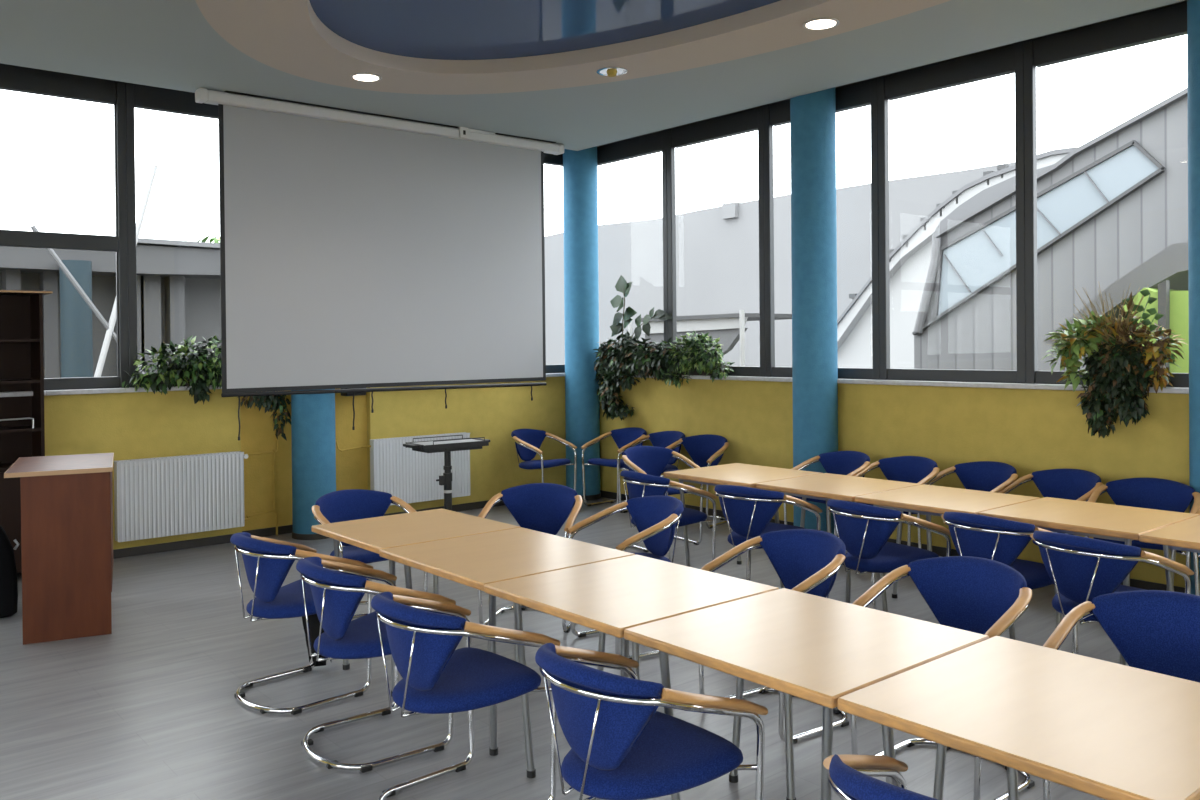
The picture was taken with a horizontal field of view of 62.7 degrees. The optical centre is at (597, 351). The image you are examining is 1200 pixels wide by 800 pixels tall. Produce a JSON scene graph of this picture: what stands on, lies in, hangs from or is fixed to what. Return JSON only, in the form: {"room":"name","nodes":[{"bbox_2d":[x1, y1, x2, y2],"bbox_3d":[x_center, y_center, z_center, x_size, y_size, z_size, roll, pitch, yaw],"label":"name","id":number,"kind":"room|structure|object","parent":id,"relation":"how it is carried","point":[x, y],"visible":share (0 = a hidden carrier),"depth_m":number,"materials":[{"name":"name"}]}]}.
{"room":"conference room","nodes":[
{"label":"conference room","id":0,"kind":"room"},
{"bbox_2d":[240,392,367,530],"bbox_3d":[-2.697,0.966,8.990,1.220,1.316,0.180,-1,1,-40],"label":"wall","id":1,"kind":"structure","parent":0,"point":[258,435],"depth_m":8.77,"materials":[{"name":"paint"}]},
{"bbox_2d":[44,376,565,549],"bbox_3d":[-4.006,-0.258,7.843,10.370,3.809,0.250,-1,1,-40],"label":"wall","id":2,"kind":"structure","parent":0,"point":[130,425],"depth_m":9.30,"materials":[{"name":"yellow paint"}]},
{"bbox_2d":[0,63,128,389],"bbox_3d":[-4.303,-0.928,7.502,1.335,2.458,0.090,-1,1,-40],"label":"window","id":3,"kind":"structure","parent":2,"relation":"in","point":[12,77],"depth_m":7.75,"materials":[{"name":"grey metal"}]},
{"bbox_2d":[125,82,217,386],"bbox_3d":[-3.281,-0.945,8.362,1.335,2.458,0.090,-1,1,-40],"label":"window","id":4,"kind":"structure","parent":2,"relation":"in","point":[136,95],"depth_m":7.93,"materials":[{"name":"grey metal"}]},
{"bbox_2d":[114,451,244,541],"bbox_3d":[-3.416,1.177,8.090,1.000,0.633,0.129,-1,1,-40],"label":"radiator","id":5,"kind":"object","parent":2,"relation":"attached to","point":[185,494],"visible":1,"depth_m":8.02,"materials":[{"name":"white metal"}]},
{"bbox_2d":[114,451,243,462],"bbox_3d":[-3.406,0.867,8.072,1.000,0.012,0.088,-1,1,-40],"label":"grille","id":6,"kind":"object","parent":5,"relation":"attached to","point":[236,454],"depth_m":8.08,"materials":[{"name":"white metal"}]},
{"bbox_2d":[0,373,564,396],"bbox_3d":[-4.005,0.314,7.713,9.790,0.035,0.250,-1,1,-40],"label":"trim","id":7,"kind":"structure","parent":2,"relation":"attached to","point":[130,389],"depth_m":7.65,"materials":[{"name":"laminate"}]},
{"bbox_2d":[122,335,221,404],"bbox_3d":[-3.291,0.155,8.134,1.144,0.577,0.390,-1,1,-40],"label":"plant","id":8,"kind":"object","parent":7,"relation":"on","point":[202,370],"visible":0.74,"depth_m":8.00,"materials":[{"name":"green plant"}]},
{"bbox_2d":[237,391,290,440],"bbox_3d":[-2.872,0.433,8.485,0.484,0.705,0.256,-1,1,-40],"label":"trailing plant","id":9,"kind":"object","parent":7,"relation":"on","point":[266,401],"visible":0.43,"depth_m":8.51,"materials":[{"name":"green plant"}]},
{"bbox_2d":[113,500,504,558],"bbox_3d":[-3.950,1.611,7.763,9.906,0.070,0.084,-1,1,-40],"label":"baseboard","id":10,"kind":"structure","parent":2,"relation":"attached to","point":[215,540],"depth_m":8.30,"materials":[{"name":"grey"}]},
{"bbox_2d":[341,388,365,395],"bbox_3d":[-2.244,0.357,9.076,0.200,0.105,0.129,-1,1,-40],"label":"cable box","id":11,"kind":"object","parent":2,"relation":"attached to","point":[356,393],"visible":0.44,"depth_m":9.03,"materials":[{"name":"black plastic"}]},
{"bbox_2d":[370,432,469,505],"bbox_3d":[-1.704,1.132,9.530,1.050,0.626,0.129,-1,1,-40],"label":"radiator","id":12,"kind":"object","parent":2,"relation":"attached to","point":[409,475],"visible":0.83,"depth_m":9.42,"materials":[{"name":"white metal"}]},
{"bbox_2d":[336,441,370,451],"bbox_3d":[-2.329,0.870,9.071,0.490,0.118,0.108,-1,1,-40],"label":"pipe","id":13,"kind":"object","parent":12,"relation":"attached to","point":[336,441],"visible":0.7,"depth_m":9.15,"materials":[{"name":"metal"}]},
{"bbox_2d":[370,432,469,440],"bbox_3d":[-1.694,0.825,9.512,1.050,0.012,0.088,-1,1,-40],"label":"grille","id":14,"kind":"object","parent":12,"relation":"attached to","point":[465,435],"depth_m":9.52,"materials":[{"name":"white metal"}]},
{"bbox_2d":[544,153,564,372],"bbox_3d":[-0.979,-0.983,10.297,2.020,2.458,0.090,-1,1,-40],"label":"window","id":15,"kind":"structure","parent":2,"relation":"in","point":[550,159],"depth_m":10.69,"materials":[{"name":"grey metal"}]},
{"bbox_2d":[0,497,1128,799],"bbox_3d":[-0.075,1.705,3.207,10.370,0.120,12.406,-1,1,-40],"label":"floor","id":16,"kind":"structure","parent":0,"point":[148,708],"depth_m":4.52,"materials":[{"name":"grey laminate"}]},
{"bbox_2d":[0,525,18,617],"bbox_3d":[-3.825,1.282,6.255,0.249,0.751,0.394,-1,1,-40],"label":"bag","id":17,"kind":"object","parent":16,"relation":"on","point":[8,570],"visible":1,"depth_m":6.14,"materials":[{"name":"black fabric"}]},
{"bbox_2d":[0,290,52,572],"bbox_3d":[-4.430,0.612,7.038,0.923,2.090,0.385,-1,1,-40],"label":"bookcase","id":18,"kind":"object","parent":16,"relation":"on","point":[21,311],"visible":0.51,"depth_m":7.31,"materials":[{"name":"brown wood"}]},
{"bbox_2d":[0,417,33,427],"bbox_3d":[-4.365,0.524,6.926,0.721,0.081,0.012,-1,1,-40],"label":"wire rack","id":19,"kind":"object","parent":18,"relation":"on","point":[27,417],"visible":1,"depth_m":7.10,"materials":[{"name":"silver metal"}]},
{"bbox_2d":[4,453,113,644],"bbox_3d":[-3.257,1.166,6.031,0.544,0.975,0.898,-1,1,-26],"label":"lectern","id":20,"kind":"object","parent":16,"relation":"on","point":[67,500],"visible":1,"depth_m":5.66,"materials":[{"name":"brown wood"}]},
{"bbox_2d":[244,408,278,535],"bbox_3d":[-2.954,0.980,8.571,0.130,1.301,0.397,0,1,26],"label":"pipe","id":21,"kind":"object","parent":16,"relation":"on","point":[246,456],"visible":0.93,"depth_m":8.69,"materials":[{"name":"metal"}]},
{"bbox_2d":[230,532,372,714],"bbox_3d":[-1.464,1.249,4.739,0.548,0.795,0.596,-1,1,-44],"label":"armchair","id":22,"kind":"object","parent":16,"relation":"on","point":[267,561],"visible":0.84,"depth_m":4.57,"materials":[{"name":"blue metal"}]},
{"bbox_2d":[302,614,331,666],"bbox_3d":[-1.415,1.413,5.051,0.170,0.390,0.214,-1,1,-40],"label":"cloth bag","id":23,"kind":"object","parent":22,"relation":"hanging from","point":[313,621],"visible":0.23,"depth_m":5.01,"materials":[{"name":"black"}]},
{"bbox_2d":[291,389,335,539],"bbox_3d":[-2.502,-0.280,8.656,0.386,3.810,0.386,-1,1,-40],"label":"column","id":24,"kind":"structure","parent":16,"relation":"on","point":[313,436],"depth_m":8.50,"materials":[{"name":"blue paint"}]},
{"bbox_2d":[312,489,427,618],"bbox_3d":[-1.373,1.240,5.805,0.596,0.795,0.548,-1,1,-40],"label":"armchair","id":25,"kind":"object","parent":16,"relation":"on","point":[349,504],"visible":0.44,"depth_m":5.92,"materials":[{"name":"blue fabric"}]},
{"bbox_2d":[296,557,455,772],"bbox_3d":[-0.971,1.249,4.137,0.548,0.795,0.596,-1,1,-37],"label":"armchair","id":26,"kind":"object","parent":16,"relation":"on","point":[338,589],"visible":0.87,"depth_m":3.97,"materials":[{"name":"blue fabric"}]},
{"bbox_2d":[311,508,519,696],"bbox_3d":[-0.929,1.269,5.065,0.785,0.740,0.775,-1,1,-40],"label":"table","id":27,"kind":"object","parent":16,"relation":"on","point":[374,534],"visible":0.51,"depth_m":5.00,"materials":[{"name":"brown wood"}]},
{"bbox_2d":[403,435,489,510],"bbox_3d":[-1.281,1.179,8.461,0.740,0.872,0.464,-1,1,-37],"label":"stand","id":28,"kind":"object","parent":16,"relation":"on","point":[446,446],"visible":0.84,"depth_m":8.42,"materials":[{"name":"grey metal"}]},
{"bbox_2d":[405,438,488,452],"bbox_3d":[-1.285,0.810,8.458,0.620,0.070,0.344,-1,1,-37],"label":"tray","id":29,"kind":"object","parent":28,"relation":"on","point":[447,445],"depth_m":8.35,"materials":[{"name":"black plastic"}]},
{"bbox_2d":[371,592,559,799],"bbox_3d":[-0.524,1.249,3.544,0.548,0.795,0.596,-1,1,-42],"label":"armchair","id":30,"kind":"object","parent":16,"relation":"on","point":[424,635],"visible":0.95,"depth_m":3.42,"materials":[{"name":"blue fabric"}]},
{"bbox_2d":[379,527,634,755],"bbox_3d":[-0.408,1.269,4.423,0.800,0.740,0.863,-1,1,-40],"label":"table","id":31,"kind":"object","parent":16,"relation":"on","point":[478,560],"visible":0.62,"depth_m":4.33,"materials":[{"name":"brown wood"}]},
{"bbox_2d":[478,483,582,632],"bbox_3d":[-0.380,1.229,5.965,0.596,0.795,0.548,0,0,13],"label":"armchair","id":32,"kind":"object","parent":16,"relation":"on","point":[541,507],"visible":0.59,"depth_m":6.12,"materials":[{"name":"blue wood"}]},
{"bbox_2d":[511,429,576,490],"bbox_3d":[-0.592,1.198,10.028,0.548,0.795,0.596,0,1,36],"label":"armchair","id":33,"kind":"object","parent":16,"relation":"on","point":[528,442],"visible":0.78,"depth_m":10.07,"materials":[{"name":"blue fabric"}]},
{"bbox_2d":[563,146,600,499],"bbox_3d":[-0.167,-0.319,10.665,0.386,3.810,0.386,-1,1,-40],"label":"column","id":34,"kind":"structure","parent":16,"relation":"on","point":[580,184],"depth_m":10.50,"materials":[{"name":"blue paint"}]},
{"bbox_2d":[581,427,646,512],"bbox_3d":[0.230,1.190,10.046,0.548,0.795,0.596,-1,1,-41],"label":"armchair","id":35,"kind":"object","parent":16,"relation":"on","point":[625,438],"visible":0.66,"depth_m":10.08,"materials":[{"name":"blue fabric"}]},
{"bbox_2d":[567,495,683,658],"bbox_3d":[0.208,1.227,5.489,0.548,0.795,0.596,-1,1,-29],"label":"armchair","id":36,"kind":"object","parent":16,"relation":"on","point":[655,518],"visible":0.64,"depth_m":5.58,"materials":[{"name":"blue fabric"}]},
{"bbox_2d":[484,555,778,782],"bbox_3d":[0.129,1.269,3.776,0.805,0.740,0.802,-1,1,-40],"label":"table","id":37,"kind":"object","parent":16,"relation":"on","point":[613,596],"visible":0.83,"depth_m":3.73,"materials":[{"name":"brown wood"}]},
{"bbox_2d":[617,431,684,512],"bbox_3d":[0.585,1.190,9.623,0.548,0.795,0.596,-1,1,-36],"label":"armchair","id":38,"kind":"object","parent":16,"relation":"on","point":[664,439],"visible":0.49,"depth_m":9.73,"materials":[{"name":"blue fabric"}]},
{"bbox_2d":[535,643,767,799],"bbox_3d":[0.101,1.249,2.894,0.548,0.795,0.596,-1,1,-40],"label":"armchair","id":39,"kind":"object","parent":16,"relation":"on","point":[623,748],"visible":1,"depth_m":2.75,"materials":[{"name":"blue fabric"}]},
{"bbox_2d":[622,446,702,551],"bbox_3d":[0.494,1.202,8.172,0.596,0.795,0.548,-1,1,-32],"label":"armchair","id":40,"kind":"object","parent":16,"relation":"on","point":[650,460],"visible":0.53,"depth_m":8.31,"materials":[{"name":"blue fabric"}]},
{"bbox_2d":[620,470,716,572],"bbox_3d":[0.443,1.214,6.869,0.548,0.795,0.596,-1,1,-33],"label":"armchair","id":41,"kind":"object","parent":16,"relation":"on","point":[638,484],"visible":0.41,"depth_m":6.71,"materials":[{"name":"blue fabric"}]},
{"bbox_2d":[660,434,728,528],"bbox_3d":[0.939,1.190,9.156,0.596,0.795,0.548,0,1,38],"label":"armchair","id":42,"kind":"object","parent":16,"relation":"on","point":[706,450],"visible":0.63,"depth_m":9.29,"materials":[{"name":"blue fabric"}]},
{"bbox_2d":[663,463,821,579],"bbox_3d":[1.039,1.234,7.019,0.785,0.740,0.819,-1,1,-40],"label":"table","id":43,"kind":"object","parent":16,"relation":"on","point":[738,474],"visible":0.62,"depth_m":6.96,"materials":[{"name":"brown wood"}]},
{"bbox_2d":[713,485,821,580],"bbox_3d":[1.018,1.213,6.184,0.596,0.795,0.548,0,1,42],"label":"armchair","id":44,"kind":"object","parent":16,"relation":"on","point":[748,511],"visible":0.68,"depth_m":6.02,"materials":[{"name":"blue fabric"}]},
{"bbox_2d":[699,529,848,743],"bbox_3d":[0.832,1.229,4.421,0.548,0.795,0.596,-1,1,-34],"label":"armchair","id":45,"kind":"object","parent":16,"relation":"on","point":[808,561],"visible":0.54,"depth_m":4.53,"materials":[{"name":"blue fabric"}]},
{"bbox_2d":[624,588,988,799],"bbox_3d":[0.663,1.268,3.152,0.810,0.740,0.824,-1,1,-40],"label":"table","id":46,"kind":"object","parent":16,"relation":"on","point":[813,648],"visible":0.91,"depth_m":3.07,"materials":[{"name":"brown wood"}]},
{"bbox_2d":[790,87,837,536],"bbox_3d":[1.828,-0.319,8.293,0.386,3.810,0.386,-1,1,-40],"label":"column","id":47,"kind":"structure","parent":16,"relation":"on","point":[812,115],"depth_m":8.13,"materials":[{"name":"blue paint"}]},
{"bbox_2d":[783,451,869,535],"bbox_3d":[1.845,1.193,7.690,0.548,0.795,0.596,-1,1,-34],"label":"armchair","id":48,"kind":"object","parent":16,"relation":"on","point":[850,463],"visible":0.42,"depth_m":7.83,"materials":[{"name":"blue fabric"}]},
{"bbox_2d":[755,473,921,602],"bbox_3d":[1.572,1.234,6.425,0.755,0.740,0.762,-1,1,-40],"label":"table","id":49,"kind":"object","parent":16,"relation":"on","point":[824,486],"visible":0.61,"depth_m":6.36,"materials":[{"name":"brown wood"}]},
{"bbox_2d":[823,754,937,799],"bbox_3d":[0.778,1.248,2.089,0.596,0.795,0.548,0,1,44],"label":"armchair","id":50,"kind":"object","parent":16,"relation":"on","point":[850,777],"visible":1,"depth_m":2.06,"materials":[{"name":"blue fabric"}]},
{"bbox_2d":[827,499,950,608],"bbox_3d":[1.576,1.213,5.521,0.548,0.795,0.596,-1,1,-34],"label":"armchair","id":51,"kind":"object","parent":16,"relation":"on","point":[865,530],"visible":0.67,"depth_m":5.37,"materials":[{"name":"blue fabric"}]},
{"bbox_2d":[854,456,939,545],"bbox_3d":[2.227,1.193,7.282,0.548,0.795,0.596,-1,1,-39],"label":"armchair","id":52,"kind":"object","parent":16,"relation":"on","point":[911,469],"visible":0.39,"depth_m":7.42,"materials":[{"name":"blue fabric"}]},
{"bbox_2d":[850,556,1034,799],"bbox_3d":[1.358,1.229,3.795,0.548,0.795,0.596,-1,1,-40],"label":"armchair","id":53,"kind":"object","parent":16,"relation":"on","point":[984,596],"visible":0.52,"depth_m":3.91,"materials":[{"name":"blue fabric"}]},
{"bbox_2d":[855,484,1039,611],"bbox_3d":[2.071,1.233,5.835,0.750,0.740,0.767,-1,1,-40],"label":"table","id":54,"kind":"object","parent":16,"relation":"on","point":[929,500],"visible":0.5,"depth_m":5.78,"materials":[{"name":"brown wood"}]},
{"bbox_2d":[917,461,1017,547],"bbox_3d":[2.653,1.192,6.931,0.548,0.795,0.596,-1,1,-32],"label":"armchair","id":55,"kind":"object","parent":16,"relation":"on","point":[989,476],"visible":0.38,"depth_m":7.07,"materials":[{"name":"blue fabric"}]},
{"bbox_2d":[941,512,1073,652],"bbox_3d":[2.086,1.212,5.100,0.548,0.795,0.596,-1,1,-38],"label":"armchair","id":56,"kind":"object","parent":16,"relation":"on","point":[973,535],"visible":0.42,"depth_m":4.94,"materials":[{"name":"blue fabric"}]},
{"bbox_2d":[837,636,1199,799],"bbox_3d":[1.204,1.268,2.528,0.825,0.740,0.812,-1,1,-40],"label":"table","id":57,"kind":"object","parent":16,"relation":"on","point":[1103,729],"visible":1,"depth_m":2.45,"materials":[{"name":"brown wood"}]},
{"bbox_2d":[998,469,1103,534],"bbox_3d":[3.012,1.192,6.488,0.548,0.795,0.596,-1,1,-30],"label":"armchair","id":58,"kind":"object","parent":16,"relation":"on","point":[1071,484],"visible":0.39,"depth_m":6.63,"materials":[{"name":"blue fabric"}]},
{"bbox_2d":[978,497,1199,664],"bbox_3d":[2.612,1.233,5.246,0.780,0.740,0.815,-1,1,-40],"label":"table","id":59,"kind":"object","parent":16,"relation":"on","point":[1126,524],"visible":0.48,"depth_m":5.14,"materials":[{"name":"brown wood"}]},
{"bbox_2d":[1030,531,1193,654],"bbox_3d":[2.315,1.214,4.549,0.548,0.795,0.596,-1,1,-35],"label":"armchair","id":60,"kind":"object","parent":16,"relation":"on","point":[1081,569],"visible":0.67,"depth_m":4.40,"materials":[{"name":"blue fabric"}]},
{"bbox_2d":[1042,590,1199,799],"bbox_3d":[1.833,1.229,3.215,0.548,0.795,0.596,-1,1,-44],"label":"armchair","id":61,"kind":"object","parent":16,"relation":"on","point":[1158,631],"visible":0.59,"depth_m":3.38,"materials":[{"name":"blue fabric"}]},
{"bbox_2d":[1084,478,1199,577],"bbox_3d":[3.326,1.193,5.976,0.596,0.795,0.548,0,1,40],"label":"armchair","id":62,"kind":"object","parent":16,"relation":"on","point":[1150,493],"visible":0.37,"depth_m":6.09,"materials":[{"name":"blue fabric"}]},
{"bbox_2d":[1139,516,1199,590],"bbox_3d":[3.132,1.233,4.608,0.805,0.740,0.814,-1,1,-40],"label":"table","id":63,"kind":"object","parent":16,"relation":"on","point":[1183,535],"visible":0.57,"depth_m":4.64,"materials":[{"name":"brown wood"}]},
{"bbox_2d":[1187,0,1199,594],"bbox_3d":[3.791,-0.320,5.958,0.386,3.810,0.386,-1,1,-40],"label":"column","id":64,"kind":"structure","parent":16,"relation":"on","point":[1193,6],"depth_m":5.95,"materials":[{"name":"blue paint"}]},
{"bbox_2d":[1193,507,1199,595],"bbox_3d":[3.752,1.192,5.562,0.596,0.795,0.548,0,1,45],"label":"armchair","id":65,"kind":"object","parent":16,"relation":"on","point":[1196,556],"visible":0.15,"depth_m":5.55,"materials":[{"name":"metal"}]},
{"bbox_2d":[0,0,1184,150],"bbox_3d":[-0.147,-2.105,2.744,9.760,0.108,11.790,-1,1,-40],"label":"ceiling","id":66,"kind":"structure","parent":0,"point":[168,44],"depth_m":7.14,"materials":[{"name":"grey paint"}]},
{"bbox_2d":[195,88,563,439],"bbox_3d":[-1.733,-0.702,8.892,3.610,2.805,0.157,-1,1,-40],"label":"projection screen","id":67,"kind":"object","parent":66,"relation":"hanging from","point":[364,250],"visible":0.98,"depth_m":8.68,"materials":[{"name":"grey fabric"}]},
{"bbox_2d":[309,0,780,59],"bbox_3d":[0.229,-2.125,4.982,2.708,0.014,5.347,-1,1,-40],"label":"ceiling panel","id":68,"kind":"object","parent":66,"relation":"attached to","point":[426,29],"visible":0.94,"depth_m":6.36,"materials":[{"name":"blue paint"}]},
{"bbox_2d":[195,0,950,94],"bbox_3d":[0.287,-2.067,4.854,3.883,0.100,6.943,-1,1,-40],"label":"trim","id":69,"kind":"structure","parent":66,"relation":"attached to","point":[287,36],"depth_m":6.68,"materials":[{"name":"beige paint"}]},
{"bbox_2d":[350,73,381,81],"bbox_3d":[-1.700,-2.013,7.252,0.224,0.008,0.224,-1,1,-40],"label":"recessed light","id":70,"kind":"object","parent":69,"relation":"attached to","point":[365,77],"visible":1,"depth_m":7.25,"materials":[{"name":"white metal"}]},
{"bbox_2d":[354,75,377,80],"bbox_3d":[-1.700,-2.014,7.252,0.178,0.004,0.178,-1,1,-40],"label":"diffuser","id":71,"kind":"object","parent":70,"relation":"attached to","point":[356,77],"depth_m":7.25,"materials":[{"name":"white plastic"}]},
{"bbox_2d":[597,67,626,76],"bbox_3d":[0.108,-2.016,7.156,0.224,0.035,0.224,-1,1,-40],"label":"recessed light","id":72,"kind":"object","parent":69,"relation":"attached to","point":[608,71],"visible":1,"depth_m":7.13,"materials":[{"name":"silver metal"}]},
{"bbox_2d":[803,18,839,29],"bbox_3d":[1.392,-2.034,6.131,0.224,0.008,0.224,-1,1,-40],"label":"recessed light","id":73,"kind":"object","parent":69,"relation":"attached to","point":[817,23],"visible":1,"depth_m":6.12,"materials":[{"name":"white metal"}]},
{"bbox_2d":[806,20,835,28],"bbox_3d":[1.392,-2.035,6.131,0.178,0.004,0.178,-1,1,-40],"label":"diffuser","id":74,"kind":"object","parent":73,"relation":"attached to","point":[810,24],"depth_m":6.13,"materials":[{"name":"white plastic"}]},
{"bbox_2d":[597,0,1186,146],"bbox_3d":[-0.114,-2.264,3.175,10.370,0.200,12.406,-1,1,-40],"label":"trim","id":75,"kind":"structure","parent":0,"point":[1185,0],"depth_m":7.50,"materials":[{"name":"grey metal"}]},
{"bbox_2d":[600,377,1189,586],"bbox_3d":[3.871,0.924,6.362,0.250,1.316,12.156,-1,1,-40],"label":"wall","id":76,"kind":"structure","parent":0,"point":[1029,431],"depth_m":7.64,"materials":[{"name":"yellow paint"}]},
{"bbox_2d":[597,130,667,345],"bbox_3d":[0.318,-0.997,10.440,0.090,2.458,1.310,-1,1,-40],"label":"window","id":77,"kind":"structure","parent":76,"relation":"in","point":[656,142],"depth_m":10.06,"materials":[{"name":"grey metal"}]},
{"bbox_2d":[666,106,765,376],"bbox_3d":[1.145,-0.997,9.456,0.090,2.458,1.260,-1,1,-40],"label":"window","id":78,"kind":"structure","parent":76,"relation":"in","point":[746,121],"depth_m":9.36,"materials":[{"name":"grey metal"}]},
{"bbox_2d":[763,78,879,379],"bbox_3d":[1.937,-0.997,8.515,0.090,2.458,1.200,-1,1,-40],"label":"window","id":79,"kind":"structure","parent":76,"relation":"in","point":[865,93],"depth_m":8.33,"materials":[{"name":"grey metal"}]},
{"bbox_2d":[600,490,1184,592],"bbox_3d":[3.711,1.548,6.359,0.014,0.070,11.956,-1,1,-40],"label":"baseboard","id":80,"kind":"structure","parent":76,"relation":"attached to","point":[941,551],"depth_m":7.64,"materials":[{"name":"grey"}]},
{"bbox_2d":[631,374,1188,393],"bbox_3d":[3.755,0.249,6.331,0.250,0.035,11.856,-1,1,-40],"label":"trim","id":81,"kind":"structure","parent":76,"relation":"on","point":[1179,390],"depth_m":7.49,"materials":[{"name":"laminate"}]},
{"bbox_2d":[593,331,687,420],"bbox_3d":[0.422,0.255,10.072,0.370,0.952,1.302,-1,1,-40],"label":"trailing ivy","id":82,"kind":"object","parent":81,"relation":"on","point":[625,360],"visible":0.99,"depth_m":10.11,"materials":[{"name":"green plant"}]},
{"bbox_2d":[610,275,672,342],"bbox_3d":[0.421,-0.281,10.068,0.220,1.031,0.924,-1,1,-40],"label":"rubber plant","id":83,"kind":"object","parent":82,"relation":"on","point":[622,286],"visible":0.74,"depth_m":10.22,"materials":[{"name":"green plant"}]},
{"bbox_2d":[662,331,734,388],"bbox_3d":[0.962,0.086,9.421,0.320,0.575,0.915,-1,1,-40],"label":"leafy houseplant","id":84,"kind":"object","parent":81,"relation":"on","point":[695,360],"visible":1,"depth_m":9.37,"materials":[{"name":"green plant"}]},
{"bbox_2d":[1043,281,1187,437],"bbox_3d":[3.405,0.057,6.515,0.388,1.041,0.878,-1,1,-35],"label":"houseplant","id":85,"kind":"object","parent":81,"relation":"on","point":[1118,373],"visible":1,"depth_m":6.43,"materials":[{"name":"green plant"}]},
{"bbox_2d":[877,42,1025,382],"bbox_3d":[2.716,-0.997,7.589,0.090,2.458,1.220,-1,1,-40],"label":"window","id":86,"kind":"structure","parent":76,"relation":"in","point":[1006,60],"depth_m":7.53,"materials":[{"name":"grey metal"}]},
{"bbox_2d":[1024,2,1188,386],"bbox_3d":[3.501,-0.997,6.655,0.090,2.458,1.220,-1,1,-40],"label":"window","id":87,"kind":"structure","parent":76,"relation":"in","point":[1168,22],"depth_m":6.96,"materials":[{"name":"grey metal"}]},
{"label":"outside","id":88,"kind":"structure","parent":0,"visible":0},
{"bbox_3d":[-14.388,5.275,79.363,200.000,0.200,260.000,-1,1,-40],"label":"ground","id":89,"kind":"structure","parent":88,"visible":0},
{"bbox_2d":[0,164,220,377],"bbox_3d":[-13.927,1.441,15.044,22.012,8.487,9.045,-1,1,-40],"label":"building","id":90,"kind":"structure","parent":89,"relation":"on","point":[179,282],"depth_m":16.11,"materials":[{"name":"grey concrete"}]},
{"bbox_2d":[197,234,219,242],"bbox_3d":[-10.577,0.937,30.164,7.923,9.189,5.111,-1,1,-35],"label":"tree","id":91,"kind":"object","parent":89,"relation":"on","point":[216,240],"visible":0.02,"depth_m":29.08,"materials":[{"name":"green plant"}]},
{"bbox_2d":[628,310,791,365],"bbox_3d":[1.849,2.451,14.604,1.633,6.168,2.313,-1,1,-40],"label":"entrance canopy","id":92,"kind":"object","parent":89,"relation":"on","point":[729,328],"visible":0.36,"depth_m":13.72,"materials":[{"name":"grey"}]},
{"bbox_2d":[544,162,1014,366],"bbox_3d":[17.358,-2.238,73.865,30.300,14.297,60.029,-1,1,-40],"label":"building","id":93,"kind":"structure","parent":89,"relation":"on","point":[717,248],"depth_m":61.41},
{"bbox_2d":[837,147,1077,368],"bbox_3d":[10.254,-0.394,33.093,4.300,11.399,13.546,-1,1,-40],"label":"building roof","id":94,"kind":"object","parent":89,"relation":"on","point":[909,262],"visible":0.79,"depth_m":34.23,"materials":[{"name":"grey metal"}]},
{"bbox_2d":[849,294,856,299],"bbox_3d":[9.296,-1.856,35.640,0.250,0.430,0.280,-1,1,-40],"label":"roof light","id":95,"kind":"object","parent":94,"relation":"attached to","point":[854,296],"depth_m":35.52,"materials":[{"name":"grey"}]},
{"bbox_2d":[983,171,994,182],"bbox_3d":[12.589,-5.544,31.652,0.250,0.430,0.280,-1,1,-40],"label":"roof light","id":96,"kind":"object","parent":94,"relation":"attached to","point":[988,176],"depth_m":31.54,"materials":[{"name":"grey"}]},
{"bbox_2d":[997,164,1008,177],"bbox_3d":[12.890,-5.701,31.292,0.250,0.430,0.280,-1,1,-40],"label":"roof light","id":97,"kind":"object","parent":94,"relation":"attached to","point":[1002,172],"depth_m":31.18,"materials":[{"name":"grey"}]},
{"bbox_2d":[912,87,1187,370],"bbox_3d":[8.971,0.800,15.633,6.167,9.316,5.192,-1,1,-40],"label":"building","id":98,"kind":"structure","parent":89,"relation":"on","point":[1117,200],"depth_m":13.88,"materials":[{"name":"grey metal"}]},
{"bbox_2d":[1043,242,1188,372],"bbox_3d":[6.288,2.224,10.707,2.850,6.599,1.788,-1,1,-40],"label":"building","id":99,"kind":"structure","parent":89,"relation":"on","point":[1165,274],"depth_m":9.66,"materials":[{"name":"green"}]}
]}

